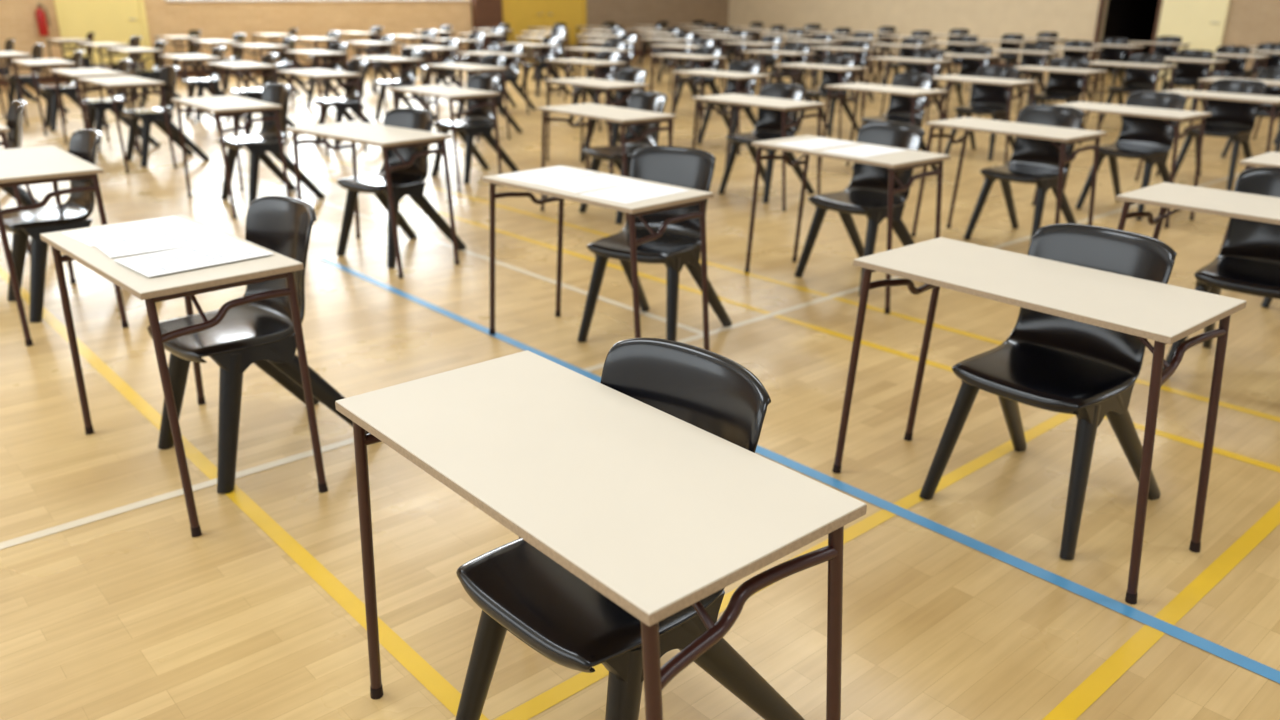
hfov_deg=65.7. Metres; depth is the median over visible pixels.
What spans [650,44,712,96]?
desk
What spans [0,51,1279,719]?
floor
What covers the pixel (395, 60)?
desk
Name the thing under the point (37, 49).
chair
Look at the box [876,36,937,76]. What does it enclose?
desk
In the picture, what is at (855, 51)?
desk
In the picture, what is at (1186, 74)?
chair
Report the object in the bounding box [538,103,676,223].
desk
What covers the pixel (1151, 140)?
chair
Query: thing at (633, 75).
chair
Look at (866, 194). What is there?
chair
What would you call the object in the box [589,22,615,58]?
chair
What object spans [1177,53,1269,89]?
desk
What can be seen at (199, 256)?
paper
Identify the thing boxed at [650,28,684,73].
chair
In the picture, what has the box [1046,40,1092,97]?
chair
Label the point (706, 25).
chair
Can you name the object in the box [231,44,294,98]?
desk
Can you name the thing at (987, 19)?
wall
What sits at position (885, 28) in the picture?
chair
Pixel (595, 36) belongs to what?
desk
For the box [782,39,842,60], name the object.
desk
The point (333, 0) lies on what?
window
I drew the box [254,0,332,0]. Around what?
window
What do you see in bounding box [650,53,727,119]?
desk
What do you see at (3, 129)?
desk
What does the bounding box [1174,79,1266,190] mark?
chair
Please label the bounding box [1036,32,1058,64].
chair
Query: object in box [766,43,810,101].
chair
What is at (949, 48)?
chair
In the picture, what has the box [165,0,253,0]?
window
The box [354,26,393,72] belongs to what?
chair
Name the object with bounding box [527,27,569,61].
desk
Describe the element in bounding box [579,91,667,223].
chair
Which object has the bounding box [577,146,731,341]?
chair
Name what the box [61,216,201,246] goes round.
paper
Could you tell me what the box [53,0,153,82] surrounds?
door
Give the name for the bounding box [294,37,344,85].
desk
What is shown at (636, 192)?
paper
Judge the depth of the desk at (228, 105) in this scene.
6.83 m
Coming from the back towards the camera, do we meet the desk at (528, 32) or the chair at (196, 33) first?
the desk at (528, 32)
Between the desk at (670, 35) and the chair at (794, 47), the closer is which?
the chair at (794, 47)
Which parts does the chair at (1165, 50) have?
leg, backrest, seat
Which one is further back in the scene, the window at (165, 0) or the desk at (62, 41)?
the window at (165, 0)
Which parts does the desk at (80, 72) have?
leg, leg, leg, leg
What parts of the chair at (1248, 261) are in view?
leg, leg, seat, backrest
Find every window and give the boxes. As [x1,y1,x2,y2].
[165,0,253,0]
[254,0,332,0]
[333,0,404,0]
[405,0,469,0]
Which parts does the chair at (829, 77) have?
leg, leg, seat, leg, backrest, leg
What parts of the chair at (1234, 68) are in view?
seat, backrest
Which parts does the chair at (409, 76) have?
leg, seat, leg, leg, backrest, leg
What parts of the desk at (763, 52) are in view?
leg, leg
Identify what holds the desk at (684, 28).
on the floor
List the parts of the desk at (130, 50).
leg, leg, leg, rail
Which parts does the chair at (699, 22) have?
backrest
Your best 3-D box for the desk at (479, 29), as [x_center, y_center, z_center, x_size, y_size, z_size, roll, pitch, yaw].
[-3.055,-6.493,20.569,0.449,0.721,0.984,-17,26,-38]
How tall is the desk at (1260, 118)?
0.721 m
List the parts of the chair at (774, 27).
backrest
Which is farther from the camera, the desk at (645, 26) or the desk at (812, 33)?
the desk at (645, 26)
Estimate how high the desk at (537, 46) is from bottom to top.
0.721 m
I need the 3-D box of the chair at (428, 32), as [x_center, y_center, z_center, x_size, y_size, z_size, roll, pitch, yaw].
[-3.802,-5.395,17.488,0.491,0.833,0.596,18,27,39]
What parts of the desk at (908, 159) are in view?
leg, leg, leg, rail, leg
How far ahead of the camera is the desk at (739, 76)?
9.61 m
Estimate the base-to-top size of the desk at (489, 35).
0.721 m
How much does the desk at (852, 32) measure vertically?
0.721 m
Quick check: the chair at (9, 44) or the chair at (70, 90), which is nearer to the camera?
the chair at (70, 90)
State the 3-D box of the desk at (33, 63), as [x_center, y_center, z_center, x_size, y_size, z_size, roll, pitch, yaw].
[-6.460,-2.894,10.841,0.449,0.721,0.984,-16,26,-37]
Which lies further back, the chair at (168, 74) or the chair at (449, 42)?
the chair at (449, 42)
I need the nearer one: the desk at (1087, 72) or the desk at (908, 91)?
the desk at (908, 91)
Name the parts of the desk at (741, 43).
leg, leg, leg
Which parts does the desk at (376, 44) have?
leg, leg, rail, leg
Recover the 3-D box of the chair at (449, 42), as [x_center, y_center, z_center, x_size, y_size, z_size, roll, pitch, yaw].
[-2.773,-4.109,14.048,0.596,0.833,0.491,-15,25,-35]
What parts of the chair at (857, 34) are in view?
backrest, leg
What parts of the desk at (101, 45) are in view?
leg, leg, rail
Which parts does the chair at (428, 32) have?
leg, backrest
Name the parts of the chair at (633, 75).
leg, seat, leg, leg, backrest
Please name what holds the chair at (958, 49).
on the floor
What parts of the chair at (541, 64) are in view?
leg, seat, leg, leg, backrest, leg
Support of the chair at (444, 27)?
on the floor
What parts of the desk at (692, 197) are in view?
leg, leg, leg, rail, leg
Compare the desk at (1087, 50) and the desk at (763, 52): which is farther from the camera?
the desk at (1087, 50)
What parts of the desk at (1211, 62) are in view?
leg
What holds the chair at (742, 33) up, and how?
on the floor
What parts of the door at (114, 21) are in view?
kick plate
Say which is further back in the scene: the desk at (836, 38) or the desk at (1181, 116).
the desk at (836, 38)
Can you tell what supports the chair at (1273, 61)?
on the floor
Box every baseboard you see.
[0,50,666,85]
[729,46,1256,78]
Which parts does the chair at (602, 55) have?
leg, seat, leg, leg, backrest, leg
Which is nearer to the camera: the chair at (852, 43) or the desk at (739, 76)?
the desk at (739, 76)
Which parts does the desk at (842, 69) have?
leg, leg, rail, leg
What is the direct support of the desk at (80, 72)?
on the floor
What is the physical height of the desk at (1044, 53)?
0.721 m
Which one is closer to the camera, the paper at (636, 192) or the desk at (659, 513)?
the desk at (659, 513)
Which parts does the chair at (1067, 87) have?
seat, backrest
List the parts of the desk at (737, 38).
leg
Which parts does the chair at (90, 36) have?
seat, leg, backrest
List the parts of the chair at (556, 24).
backrest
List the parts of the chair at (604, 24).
backrest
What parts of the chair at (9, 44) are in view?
backrest, leg, leg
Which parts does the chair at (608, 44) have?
leg, seat, backrest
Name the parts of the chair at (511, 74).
leg, leg, seat, backrest, leg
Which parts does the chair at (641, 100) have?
leg, leg, seat, leg, backrest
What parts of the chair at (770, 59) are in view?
seat, backrest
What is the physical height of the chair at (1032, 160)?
0.833 m
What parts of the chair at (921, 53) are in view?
backrest, leg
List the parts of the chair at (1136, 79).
leg, leg, seat, backrest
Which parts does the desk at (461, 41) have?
leg, leg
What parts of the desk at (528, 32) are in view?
leg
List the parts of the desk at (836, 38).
leg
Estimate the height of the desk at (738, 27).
0.721 m
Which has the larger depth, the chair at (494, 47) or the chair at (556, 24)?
the chair at (556, 24)
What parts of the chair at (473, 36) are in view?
leg, seat, leg, backrest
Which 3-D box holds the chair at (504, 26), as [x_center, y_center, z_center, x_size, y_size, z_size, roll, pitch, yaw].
[-2.925,-6.591,20.719,0.596,0.833,0.491,-15,25,-35]
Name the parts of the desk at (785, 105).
leg, leg, leg, rail, leg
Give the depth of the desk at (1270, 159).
4.73 m
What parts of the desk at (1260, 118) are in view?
leg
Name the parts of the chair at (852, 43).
leg, backrest, seat, leg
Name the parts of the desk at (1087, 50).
leg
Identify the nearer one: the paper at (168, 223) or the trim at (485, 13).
the paper at (168, 223)
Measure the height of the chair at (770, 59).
0.833 m
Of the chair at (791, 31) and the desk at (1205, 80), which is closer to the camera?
the desk at (1205, 80)
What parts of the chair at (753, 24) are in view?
backrest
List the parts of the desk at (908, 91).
leg, leg, leg, rail, leg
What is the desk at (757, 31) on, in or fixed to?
on the floor
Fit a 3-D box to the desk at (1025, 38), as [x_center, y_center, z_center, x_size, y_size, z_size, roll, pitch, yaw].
[7.120,-5.417,17.830,0.449,0.721,0.984,-17,26,-38]
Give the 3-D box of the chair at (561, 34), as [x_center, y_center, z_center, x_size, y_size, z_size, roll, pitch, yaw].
[-1.512,-5.257,17.154,0.596,0.833,0.491,-14,25,-34]
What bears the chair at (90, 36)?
on the floor
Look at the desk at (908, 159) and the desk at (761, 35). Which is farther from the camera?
the desk at (761, 35)
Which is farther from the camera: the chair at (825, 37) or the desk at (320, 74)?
the chair at (825, 37)
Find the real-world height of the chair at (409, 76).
0.833 m
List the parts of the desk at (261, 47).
rail, leg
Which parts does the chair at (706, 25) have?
backrest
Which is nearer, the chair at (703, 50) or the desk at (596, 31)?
the chair at (703, 50)
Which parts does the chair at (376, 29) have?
seat, backrest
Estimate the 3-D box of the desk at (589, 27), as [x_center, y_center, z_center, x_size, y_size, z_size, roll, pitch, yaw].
[-0.984,-7.132,22.319,0.449,0.721,0.984,-18,27,-40]
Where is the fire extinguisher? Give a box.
[35,3,49,35]
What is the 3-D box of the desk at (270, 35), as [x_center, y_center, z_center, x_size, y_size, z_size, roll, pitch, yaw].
[-6.490,-5.412,17.612,0.449,0.721,0.984,-16,26,-36]
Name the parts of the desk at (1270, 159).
leg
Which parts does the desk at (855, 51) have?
leg, leg, leg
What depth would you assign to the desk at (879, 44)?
15.18 m
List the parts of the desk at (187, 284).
leg, leg, leg, rail, leg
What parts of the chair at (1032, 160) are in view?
leg, leg, seat, leg, backrest, leg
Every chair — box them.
[0,39,36,101]
[1,100,44,206]
[2,44,68,112]
[2,129,101,322]
[39,50,109,130]
[65,32,94,83]
[80,59,160,151]
[105,36,159,94]
[121,66,209,166]
[129,40,181,107]
[147,195,368,492]
[169,30,208,78]
[182,47,245,120]
[218,83,324,207]
[223,33,260,89]
[230,53,296,135]
[269,28,304,77]
[274,37,308,93]
[306,43,364,108]
[308,31,345,83]
[314,59,372,150]
[337,108,465,267]
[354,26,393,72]
[364,35,397,92]
[375,48,435,119]
[419,29,446,79]
[420,39,463,100]
[425,25,451,63]
[431,74,518,183]
[450,33,484,86]
[455,54,522,137]
[455,338,804,719]
[474,28,503,73]
[484,24,509,51]
[498,44,535,112]
[521,37,567,95]
[532,31,572,79]
[540,26,572,69]
[541,23,570,57]
[568,51,619,123]
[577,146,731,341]
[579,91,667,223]
[580,68,646,167]
[584,41,625,104]
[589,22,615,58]
[593,29,627,75]
[596,25,622,55]
[619,34,636,68]
[639,24,669,63]
[643,21,668,57]
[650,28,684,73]
[657,32,693,82]
[672,38,720,94]
[674,46,728,116]
[690,23,717,60]
[692,20,704,38]
[697,60,760,148]
[714,26,732,70]
[717,30,748,69]
[718,83,814,202]
[746,22,762,59]
[750,36,783,87]
[756,25,784,59]
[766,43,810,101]
[771,29,808,74]
[794,121,924,294]
[795,34,833,86]
[796,55,859,135]
[802,24,820,56]
[823,40,871,98]
[830,28,850,54]
[841,32,876,82]
[852,73,936,170]
[874,26,895,62]
[881,37,923,84]
[893,30,930,76]
[911,49,943,115]
[919,223,1176,559]
[935,36,977,89]
[938,29,969,74]
[938,46,992,110]
[944,65,1019,160]
[963,104,1084,242]
[989,34,1023,77]
[1017,43,1050,105]
[1033,58,1089,129]
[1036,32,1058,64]
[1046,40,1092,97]
[1075,91,1186,219]
[1082,38,1128,91]
[1097,53,1164,125]
[1154,36,1181,88]
[1162,50,1213,111]
[1163,167,1279,369]
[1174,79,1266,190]
[1199,46,1250,100]
[1221,68,1279,157]
[1242,43,1279,78]
[1261,297,1272,307]
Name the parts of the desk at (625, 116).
leg, leg, leg, rail, leg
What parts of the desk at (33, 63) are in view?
leg, leg, rail, leg, leg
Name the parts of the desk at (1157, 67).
leg, leg, leg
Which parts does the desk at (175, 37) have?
leg, leg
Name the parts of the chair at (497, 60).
leg, backrest, leg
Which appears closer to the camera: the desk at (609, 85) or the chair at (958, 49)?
the desk at (609, 85)
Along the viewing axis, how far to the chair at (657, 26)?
21.18 m
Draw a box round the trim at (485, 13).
[471,0,502,56]
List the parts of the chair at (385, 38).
leg, seat, leg, backrest, leg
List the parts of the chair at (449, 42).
leg, leg, seat, leg, backrest, leg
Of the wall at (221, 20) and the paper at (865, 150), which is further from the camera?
the wall at (221, 20)
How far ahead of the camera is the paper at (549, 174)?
4.25 m
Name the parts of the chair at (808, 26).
backrest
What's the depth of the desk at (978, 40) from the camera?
16.51 m
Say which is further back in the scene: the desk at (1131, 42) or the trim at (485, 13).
the trim at (485, 13)
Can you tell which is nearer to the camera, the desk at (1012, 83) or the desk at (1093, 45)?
the desk at (1012, 83)
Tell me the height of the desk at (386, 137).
0.721 m
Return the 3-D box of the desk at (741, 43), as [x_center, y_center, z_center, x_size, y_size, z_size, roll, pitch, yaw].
[1.750,-4.606,15.570,0.449,0.721,0.984,-16,26,-37]
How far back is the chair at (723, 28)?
19.81 m
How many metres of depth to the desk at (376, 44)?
14.78 m
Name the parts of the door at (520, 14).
kick plate, kick plate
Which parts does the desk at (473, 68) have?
leg, leg, rail, leg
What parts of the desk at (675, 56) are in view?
leg, leg, leg, rail, leg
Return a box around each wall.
[0,0,728,78]
[728,0,1279,78]
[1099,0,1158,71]
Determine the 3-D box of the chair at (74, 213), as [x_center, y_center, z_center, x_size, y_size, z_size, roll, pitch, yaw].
[-2.768,-0.674,4.812,0.596,0.833,0.491,-17,27,-39]
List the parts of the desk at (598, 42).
leg, leg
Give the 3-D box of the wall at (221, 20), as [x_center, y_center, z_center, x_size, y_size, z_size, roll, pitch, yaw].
[-7.484,-8.090,17.223,26.000,6.000,0.300,-17,26,-39]
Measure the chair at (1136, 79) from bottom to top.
0.833 m
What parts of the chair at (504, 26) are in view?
backrest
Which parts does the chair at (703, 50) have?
leg, leg, seat, leg, backrest, leg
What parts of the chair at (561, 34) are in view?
leg, seat, backrest, leg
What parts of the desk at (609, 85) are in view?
leg, leg, leg, rail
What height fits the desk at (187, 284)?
0.721 m
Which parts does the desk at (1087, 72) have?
leg, leg, rail, leg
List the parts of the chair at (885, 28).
backrest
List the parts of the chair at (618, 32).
backrest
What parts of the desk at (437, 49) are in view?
leg, rail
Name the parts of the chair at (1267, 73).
leg, seat, backrest, leg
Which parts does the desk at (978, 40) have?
leg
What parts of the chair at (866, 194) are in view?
leg, leg, seat, leg, backrest, leg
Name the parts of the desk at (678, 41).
leg, leg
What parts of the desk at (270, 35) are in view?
leg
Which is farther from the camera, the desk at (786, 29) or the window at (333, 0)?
the desk at (786, 29)
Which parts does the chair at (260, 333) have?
leg, seat, leg, backrest, leg, leg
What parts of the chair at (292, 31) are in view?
backrest, leg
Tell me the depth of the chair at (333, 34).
16.53 m
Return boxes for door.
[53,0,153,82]
[502,0,586,60]
[1089,0,1229,78]
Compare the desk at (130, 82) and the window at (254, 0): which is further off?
the window at (254, 0)
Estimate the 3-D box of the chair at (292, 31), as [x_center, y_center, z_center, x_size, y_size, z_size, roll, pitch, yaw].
[-6.292,-5.492,17.712,0.596,0.833,0.491,-13,24,-32]
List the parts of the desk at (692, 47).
leg, leg, leg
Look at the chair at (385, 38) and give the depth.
15.18 m
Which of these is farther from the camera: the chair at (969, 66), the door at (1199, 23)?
the door at (1199, 23)
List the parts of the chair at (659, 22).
backrest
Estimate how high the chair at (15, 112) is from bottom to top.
0.833 m
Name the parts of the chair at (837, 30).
backrest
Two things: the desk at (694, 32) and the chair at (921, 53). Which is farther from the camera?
the desk at (694, 32)
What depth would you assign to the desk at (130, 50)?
12.80 m
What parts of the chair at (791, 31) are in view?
backrest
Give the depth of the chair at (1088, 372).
2.86 m
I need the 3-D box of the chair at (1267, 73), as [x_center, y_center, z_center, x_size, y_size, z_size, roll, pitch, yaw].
[5.946,-2.317,9.361,0.596,0.833,0.491,-16,26,-38]
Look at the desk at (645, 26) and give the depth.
23.14 m
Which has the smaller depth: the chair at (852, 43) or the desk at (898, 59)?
the desk at (898, 59)
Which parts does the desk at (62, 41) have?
leg, leg, leg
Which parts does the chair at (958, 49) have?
leg, seat, backrest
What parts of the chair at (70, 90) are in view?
leg, leg, seat, backrest, leg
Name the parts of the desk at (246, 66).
leg, leg, leg, rail, leg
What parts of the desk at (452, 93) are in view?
leg, leg, leg, rail, leg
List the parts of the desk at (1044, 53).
leg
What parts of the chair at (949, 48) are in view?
seat, backrest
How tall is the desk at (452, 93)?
0.721 m
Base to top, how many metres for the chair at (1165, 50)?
0.833 m
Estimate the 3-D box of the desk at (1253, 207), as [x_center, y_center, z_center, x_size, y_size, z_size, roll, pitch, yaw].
[2.342,-0.240,3.837,0.449,0.721,0.984,-17,26,-39]
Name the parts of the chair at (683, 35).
leg, seat, backrest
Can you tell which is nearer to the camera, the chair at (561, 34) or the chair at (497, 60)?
the chair at (497, 60)
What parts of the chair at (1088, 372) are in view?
leg, leg, seat, leg, backrest, leg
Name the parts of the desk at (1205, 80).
leg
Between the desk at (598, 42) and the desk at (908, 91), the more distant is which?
the desk at (598, 42)
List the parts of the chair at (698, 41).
leg, seat, backrest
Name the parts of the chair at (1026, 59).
leg, leg, seat, backrest, leg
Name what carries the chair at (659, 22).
on the floor
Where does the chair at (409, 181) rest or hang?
on the floor
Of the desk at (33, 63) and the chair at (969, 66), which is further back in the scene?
the chair at (969, 66)
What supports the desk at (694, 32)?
on the floor
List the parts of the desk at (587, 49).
leg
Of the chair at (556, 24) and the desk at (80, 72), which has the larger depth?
the chair at (556, 24)
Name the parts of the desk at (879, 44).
leg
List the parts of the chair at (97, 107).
leg, leg, seat, backrest, leg, leg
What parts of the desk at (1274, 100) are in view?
leg, leg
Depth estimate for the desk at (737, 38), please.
17.43 m
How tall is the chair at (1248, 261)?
0.833 m
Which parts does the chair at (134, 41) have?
seat, backrest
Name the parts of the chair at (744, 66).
leg, leg, seat, leg, backrest, leg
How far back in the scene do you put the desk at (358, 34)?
18.32 m
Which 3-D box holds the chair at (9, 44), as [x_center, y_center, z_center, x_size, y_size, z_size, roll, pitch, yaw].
[-8.648,-3.929,13.476,0.596,0.833,0.491,-16,26,-37]
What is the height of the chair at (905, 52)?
0.833 m
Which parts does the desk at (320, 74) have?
leg, leg, rail, leg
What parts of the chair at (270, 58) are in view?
leg, leg, seat, backrest, leg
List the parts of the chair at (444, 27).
backrest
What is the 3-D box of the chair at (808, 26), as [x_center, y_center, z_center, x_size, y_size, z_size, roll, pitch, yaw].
[3.695,-6.920,21.702,0.491,0.833,0.596,19,27,41]
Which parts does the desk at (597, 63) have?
leg, leg, leg, rail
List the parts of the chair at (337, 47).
leg, leg, leg, seat, backrest, leg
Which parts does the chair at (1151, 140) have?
leg, leg, seat, leg, backrest, leg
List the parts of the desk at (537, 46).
leg, leg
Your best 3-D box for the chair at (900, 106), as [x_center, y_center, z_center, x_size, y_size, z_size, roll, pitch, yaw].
[2.239,-2.036,8.549,0.596,0.833,0.491,-14,25,-34]
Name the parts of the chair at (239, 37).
leg, seat, backrest, leg, leg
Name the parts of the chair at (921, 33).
backrest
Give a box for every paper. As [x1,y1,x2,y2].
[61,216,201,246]
[89,225,233,257]
[114,239,273,276]
[497,166,597,183]
[536,174,642,192]
[580,182,689,203]
[775,138,858,149]
[822,144,906,157]
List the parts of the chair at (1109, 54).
leg, seat, backrest, leg, leg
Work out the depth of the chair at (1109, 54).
15.69 m
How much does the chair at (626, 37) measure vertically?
0.833 m
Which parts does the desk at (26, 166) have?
leg, rail, leg, leg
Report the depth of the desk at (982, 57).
12.55 m
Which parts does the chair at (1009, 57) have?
seat, backrest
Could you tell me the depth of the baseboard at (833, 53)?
20.85 m
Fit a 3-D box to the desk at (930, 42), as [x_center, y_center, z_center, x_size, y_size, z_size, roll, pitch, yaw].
[5.026,-4.752,16.011,0.449,0.721,0.984,-16,26,-37]
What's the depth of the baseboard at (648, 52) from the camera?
17.77 m
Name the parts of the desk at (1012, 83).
leg, leg, rail, leg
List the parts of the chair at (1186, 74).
seat, backrest, leg, leg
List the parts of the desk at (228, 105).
leg, leg, leg, rail, leg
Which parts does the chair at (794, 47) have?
seat, backrest, leg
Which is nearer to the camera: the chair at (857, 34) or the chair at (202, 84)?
the chair at (202, 84)
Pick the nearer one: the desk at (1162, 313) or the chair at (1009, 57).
the desk at (1162, 313)
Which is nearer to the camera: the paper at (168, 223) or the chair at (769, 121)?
the paper at (168, 223)
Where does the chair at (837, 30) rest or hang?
on the floor
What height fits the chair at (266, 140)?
0.833 m
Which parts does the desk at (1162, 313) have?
leg, leg, leg, leg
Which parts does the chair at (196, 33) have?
seat, backrest, leg, leg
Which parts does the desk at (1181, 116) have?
leg, leg, leg, rail, leg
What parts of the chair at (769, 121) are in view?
leg, leg, seat, leg, backrest, leg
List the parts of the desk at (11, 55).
leg, rail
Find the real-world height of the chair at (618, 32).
0.833 m
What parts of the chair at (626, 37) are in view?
seat, backrest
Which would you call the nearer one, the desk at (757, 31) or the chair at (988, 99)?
the chair at (988, 99)
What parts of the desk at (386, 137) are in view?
leg, leg, leg, rail, leg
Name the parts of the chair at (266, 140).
leg, seat, leg, backrest, leg, leg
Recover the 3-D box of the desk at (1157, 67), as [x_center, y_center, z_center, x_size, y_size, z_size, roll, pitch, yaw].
[5.537,-3.026,11.378,0.449,0.721,0.984,-16,26,-37]
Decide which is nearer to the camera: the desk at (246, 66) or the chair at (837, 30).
the desk at (246, 66)
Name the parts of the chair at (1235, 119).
leg, leg, seat, leg, backrest, leg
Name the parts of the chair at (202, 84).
leg, leg, seat, leg, backrest, leg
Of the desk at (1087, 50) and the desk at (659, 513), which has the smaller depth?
the desk at (659, 513)
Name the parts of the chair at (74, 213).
leg, leg, seat, backrest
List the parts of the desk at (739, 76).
leg, leg, leg, rail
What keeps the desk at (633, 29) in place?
on the floor
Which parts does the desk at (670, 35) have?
leg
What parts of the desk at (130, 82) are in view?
leg, leg, leg, rail, leg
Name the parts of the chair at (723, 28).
seat, backrest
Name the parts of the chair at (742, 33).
seat, backrest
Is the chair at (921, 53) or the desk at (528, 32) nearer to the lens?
the chair at (921, 53)
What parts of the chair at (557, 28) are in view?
backrest, leg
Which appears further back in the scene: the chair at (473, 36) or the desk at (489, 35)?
the desk at (489, 35)
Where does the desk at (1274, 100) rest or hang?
on the floor
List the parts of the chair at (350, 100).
leg, leg, seat, leg, backrest, leg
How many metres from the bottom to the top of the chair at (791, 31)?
0.833 m
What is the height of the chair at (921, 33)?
0.833 m
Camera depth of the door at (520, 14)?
22.18 m
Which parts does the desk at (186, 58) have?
leg, rail, leg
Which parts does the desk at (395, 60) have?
leg, leg, rail, leg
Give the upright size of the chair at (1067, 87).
0.833 m
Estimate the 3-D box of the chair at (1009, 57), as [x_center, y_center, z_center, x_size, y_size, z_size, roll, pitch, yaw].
[6.258,-5.141,16.957,0.596,0.833,0.491,-14,25,-34]
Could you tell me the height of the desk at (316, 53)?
0.721 m
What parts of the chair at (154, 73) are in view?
leg, leg, seat, backrest, leg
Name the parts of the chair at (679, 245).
leg, leg, seat, leg, backrest, leg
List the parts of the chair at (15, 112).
backrest, leg, leg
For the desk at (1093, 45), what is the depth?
15.22 m
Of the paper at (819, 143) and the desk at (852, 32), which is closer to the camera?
the paper at (819, 143)
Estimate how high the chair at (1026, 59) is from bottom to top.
0.833 m
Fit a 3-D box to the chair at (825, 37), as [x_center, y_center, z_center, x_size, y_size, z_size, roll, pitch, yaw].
[2.965,-4.995,16.517,0.596,0.833,0.491,-14,25,-34]
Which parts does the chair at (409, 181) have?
leg, seat, leg, leg, backrest, leg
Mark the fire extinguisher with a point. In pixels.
(40, 14)
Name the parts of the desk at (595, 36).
leg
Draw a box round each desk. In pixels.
[0,48,8,100]
[0,51,31,118]
[0,123,30,254]
[0,145,128,345]
[11,58,85,134]
[40,214,327,536]
[45,38,98,86]
[49,68,137,151]
[77,42,130,97]
[77,75,176,172]
[106,47,164,108]
[154,35,205,83]
[159,54,229,123]
[171,95,290,218]
[191,39,245,88]
[205,61,277,135]
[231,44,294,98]
[251,33,298,77]
[276,68,367,155]
[285,50,351,111]
[286,121,459,277]
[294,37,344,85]
[335,350,866,719]
[340,31,381,69]
[343,41,399,94]
[350,55,426,117]
[382,35,432,77]
[389,85,501,191]
[399,45,461,94]
[412,30,455,63]
[424,63,509,141]
[427,38,481,86]
[456,51,528,115]
[458,33,506,51]
[471,28,513,63]
[482,165,713,350]
[500,43,559,96]
[516,36,567,79]
[521,31,568,69]
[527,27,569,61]
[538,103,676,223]
[544,77,648,173]
[545,58,626,130]
[563,47,631,105]
[575,26,609,57]
[576,34,626,75]
[578,40,636,77]
[581,30,626,66]
[627,28,667,65]
[631,25,671,41]
[637,32,677,68]
[640,38,693,85]
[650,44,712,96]
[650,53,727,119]
[671,24,703,37]
[671,69,770,154]
[682,27,716,39]
[689,31,730,66]
[691,93,825,210]
[700,35,754,59]
[720,41,783,88]
[727,26,767,56]
[741,50,815,101]
[745,30,786,67]
[745,135,950,313]
[759,34,812,75]
[774,63,867,139]
[779,28,826,63]
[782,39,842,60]
[803,46,876,103]
[804,32,853,69]
[821,83,947,176]
[832,237,1246,603]
[833,37,884,83]
[850,31,899,67]
[861,43,932,91]
[864,57,952,121]
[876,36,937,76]
[911,117,1106,236]
[920,75,1038,164]
[923,41,986,91]
[929,53,1001,116]
[930,34,977,48]
[964,39,1032,82]
[992,49,1060,104]
[996,66,1107,144]
[1005,37,1068,65]
[1032,101,1211,227]
[1034,46,1102,99]
[1084,61,1177,122]
[1092,44,1144,95]
[1115,41,1189,89]
[1116,182,1279,238]
[1129,57,1227,111]
[1135,89,1279,180]
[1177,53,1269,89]
[1189,77,1279,125]
[1219,152,1279,252]
[1250,50,1279,54]
[1253,73,1261,139]
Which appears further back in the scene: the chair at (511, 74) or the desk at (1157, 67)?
the chair at (511, 74)
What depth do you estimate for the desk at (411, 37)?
16.99 m
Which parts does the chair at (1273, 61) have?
seat, backrest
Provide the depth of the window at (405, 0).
20.34 m
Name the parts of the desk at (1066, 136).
leg, leg, leg, rail, leg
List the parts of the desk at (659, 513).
leg, leg, leg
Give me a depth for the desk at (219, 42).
15.04 m
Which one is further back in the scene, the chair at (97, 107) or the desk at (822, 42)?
the desk at (822, 42)
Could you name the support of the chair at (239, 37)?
on the floor
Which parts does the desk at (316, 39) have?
leg, rail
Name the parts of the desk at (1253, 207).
leg, leg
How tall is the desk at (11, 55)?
0.721 m
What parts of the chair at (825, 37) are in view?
leg, leg, seat, backrest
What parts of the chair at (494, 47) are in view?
seat, backrest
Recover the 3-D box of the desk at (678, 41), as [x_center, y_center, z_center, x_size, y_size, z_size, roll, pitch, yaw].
[0.474,-5.032,16.694,0.449,0.721,0.984,-17,26,-39]
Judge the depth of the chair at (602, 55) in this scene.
11.47 m
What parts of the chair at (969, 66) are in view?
leg, seat, leg, backrest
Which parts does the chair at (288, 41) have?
leg, seat, backrest, leg, leg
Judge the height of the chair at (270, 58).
0.833 m
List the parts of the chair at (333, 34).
leg, leg, backrest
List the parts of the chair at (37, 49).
leg, leg, seat, backrest, leg, leg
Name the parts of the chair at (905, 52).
leg, seat, backrest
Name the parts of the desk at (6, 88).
leg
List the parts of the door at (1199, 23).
frame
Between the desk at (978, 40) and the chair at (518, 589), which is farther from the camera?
the desk at (978, 40)
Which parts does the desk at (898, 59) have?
leg, leg, leg, leg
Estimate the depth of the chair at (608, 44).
13.79 m
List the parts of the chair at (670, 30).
seat, leg, backrest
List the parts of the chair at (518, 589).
leg, seat, leg, backrest, leg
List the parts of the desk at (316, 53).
leg, rail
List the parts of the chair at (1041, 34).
backrest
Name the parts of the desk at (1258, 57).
leg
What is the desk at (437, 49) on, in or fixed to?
on the floor
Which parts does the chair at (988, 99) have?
leg, leg, seat, leg, backrest, leg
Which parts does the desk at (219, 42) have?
leg, rail, leg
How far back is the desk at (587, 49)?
13.68 m
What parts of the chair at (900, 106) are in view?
seat, backrest, leg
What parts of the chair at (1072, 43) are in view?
backrest, leg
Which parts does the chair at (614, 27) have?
backrest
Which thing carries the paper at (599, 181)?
on the desk at (692, 197)
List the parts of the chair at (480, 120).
leg, seat, leg, leg, backrest, leg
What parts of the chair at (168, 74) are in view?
leg, leg, seat, backrest, leg, leg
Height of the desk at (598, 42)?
0.721 m
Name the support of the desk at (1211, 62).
on the floor
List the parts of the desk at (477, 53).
leg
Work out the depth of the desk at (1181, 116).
6.67 m
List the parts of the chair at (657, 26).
leg, seat, backrest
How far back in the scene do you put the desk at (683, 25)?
24.01 m
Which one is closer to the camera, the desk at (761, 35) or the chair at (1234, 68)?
the chair at (1234, 68)
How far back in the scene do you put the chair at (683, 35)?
16.82 m
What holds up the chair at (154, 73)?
on the floor

